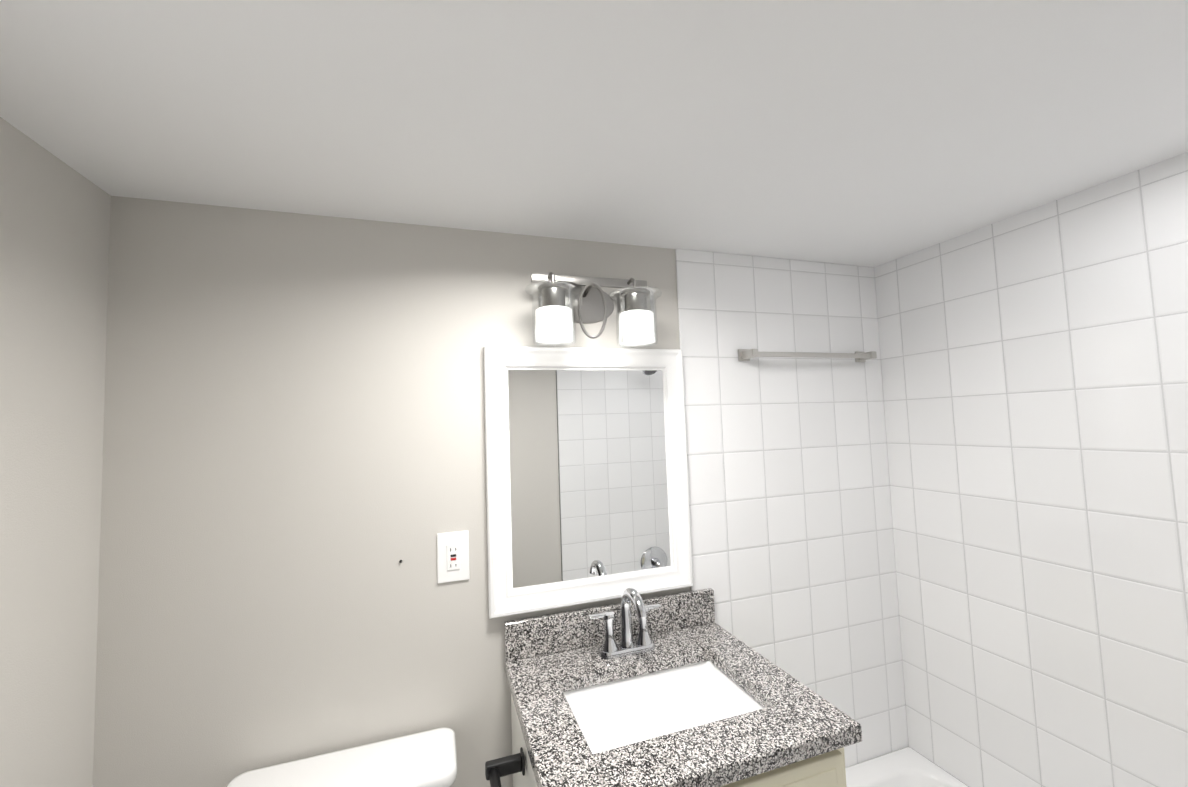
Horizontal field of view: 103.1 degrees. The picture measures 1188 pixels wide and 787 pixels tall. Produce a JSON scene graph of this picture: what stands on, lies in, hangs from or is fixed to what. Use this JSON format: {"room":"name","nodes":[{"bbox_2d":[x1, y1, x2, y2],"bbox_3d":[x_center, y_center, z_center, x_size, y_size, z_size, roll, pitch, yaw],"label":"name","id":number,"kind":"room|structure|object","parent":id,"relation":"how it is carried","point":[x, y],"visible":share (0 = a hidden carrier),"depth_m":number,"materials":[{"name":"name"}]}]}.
{"room":"bathroom","nodes":[
{"label":"bathroom","id":0,"kind":"room"},
{"bbox_2d":[0,117,110,786],"bbox_3d":[-0.889,0.553,0.289,0.100,2.130,1.520,-1,-4,-18],"label":"wall","id":1,"kind":"structure","parent":0,"point":[54,234],"depth_m":0.91,"materials":[{"name":"grey paint"}]},
{"bbox_2d":[92,196,690,786],"bbox_3d":[0.004,0.594,1.439,2.520,2.130,0.100,-1,-4,-18],"label":"wall","id":2,"kind":"structure","parent":0,"point":[294,444],"depth_m":1.17,"materials":[{"name":"grey paint"}]},
{"bbox_2d":[437,531,469,582],"bbox_3d":[-0.377,0.438,1.266,0.082,0.130,0.009,-1,-4,-18],"label":"outlet","id":3,"kind":"object","parent":2,"relation":"attached to","point":[452,556],"visible":1,"depth_m":1.26,"materials":[{"name":"white plastic"}]},
{"bbox_2d":[483,346,692,618],"bbox_3d":[-0.002,0.232,1.394,0.618,0.739,0.030,-1,-4,-18],"label":"mirror","id":4,"kind":"object","parent":2,"relation":"attached to","point":[587,495],"visible":0.98,"depth_m":1.39,"materials":[{"name":"white"}]},
{"bbox_2d":[505,367,672,590],"bbox_3d":[-0.005,0.233,1.403,0.498,0.619,0.006,-1,-4,-18],"label":"mirror glass","id":5,"kind":"object","parent":4,"relation":"attached to","point":[589,450],"depth_m":1.39,"materials":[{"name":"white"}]},
{"bbox_2d":[525,272,661,347],"bbox_3d":[-0.004,-0.237,1.333,0.392,0.205,0.210,-1,-4,-18],"label":"sconce","id":6,"kind":"object","parent":2,"relation":"attached to","point":[560,308],"visible":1,"depth_m":1.30,"materials":[{"name":"grey metal"}]},
{"bbox_2d":[675,249,907,767],"bbox_3d":[0.708,0.582,1.618,0.854,2.130,0.008,-1,-4,-18],"label":"wall tile","id":7,"kind":"structure","parent":2,"relation":"attached to","point":[792,550],"depth_m":1.63,"materials":[{"name":"white tile"}]},
{"bbox_2d":[738,349,876,361],"bbox_3d":[0.757,-0.135,1.648,0.554,0.040,0.064,-1,-4,-18],"label":"towel rail","id":8,"kind":"object","parent":7,"relation":"attached to","point":[748,354],"visible":1,"depth_m":1.61,"materials":[{"name":"silver metal"}]},
{"bbox_2d":[0,0,1187,266],"bbox_3d":[0.221,-0.574,0.742,2.520,0.100,1.720,-1,-4,-18],"label":"ceiling","id":9,"kind":"structure","parent":0,"point":[864,132],"depth_m":0.85,"materials":[{"name":"white paint"}]},
{"bbox_3d":[0.296,1.650,0.603,2.520,0.100,1.720,-1,-4,-18],"label":"floor","id":10,"kind":"structure","parent":0,"visible":0},
{"bbox_2d":[226,728,456,786],"bbox_3d":[-0.467,1.235,0.788,0.486,0.802,0.719,-1,-4,-18],"label":"toilet","id":11,"kind":"object","parent":10,"relation":"on","point":[425,759],"visible":0.98,"depth_m":1.08,"materials":[{"name":"white ceramic"}]},
{"bbox_2d":[485,587,861,786],"bbox_3d":[0.133,1.073,1.080,0.724,1.122,0.574,-1,-4,-18],"label":"bathroom vanity","id":12,"kind":"object","parent":10,"relation":"on","point":[683,689],"visible":1,"depth_m":1.18,"materials":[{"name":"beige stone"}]},
{"bbox_2d":[588,587,661,659],"bbox_3d":[0.104,0.617,1.266,0.212,0.186,0.152,-1,-4,-18],"label":"faucet","id":13,"kind":"object","parent":12,"relation":"on","point":[643,647],"depth_m":1.29,"materials":[{"name":"silver metal"}]},
{"bbox_2d":[845,747,968,786],"bbox_3d":[1.022,1.405,0.863,0.756,0.373,1.502,-1,-4,-18],"label":"bathtub","id":14,"kind":"object","parent":10,"relation":"on","point":[907,767],"visible":0.98,"depth_m":1.58,"materials":[{"name":"white ceramic"}]},
{"bbox_3d":[1.406,0.523,1.056,0.100,2.130,1.520,-1,-4,-18],"label":"wall","id":15,"kind":"structure","parent":0,"visible":0},
{"bbox_2d":[874,152,1187,786],"bbox_3d":[1.355,0.524,1.039,0.008,2.130,1.520,-1,-4,-18],"label":"wall tile","id":16,"kind":"structure","parent":15,"relation":"attached to","point":[1034,366],"depth_m":1.31,"materials":[{"name":"white tile"}]}
]}

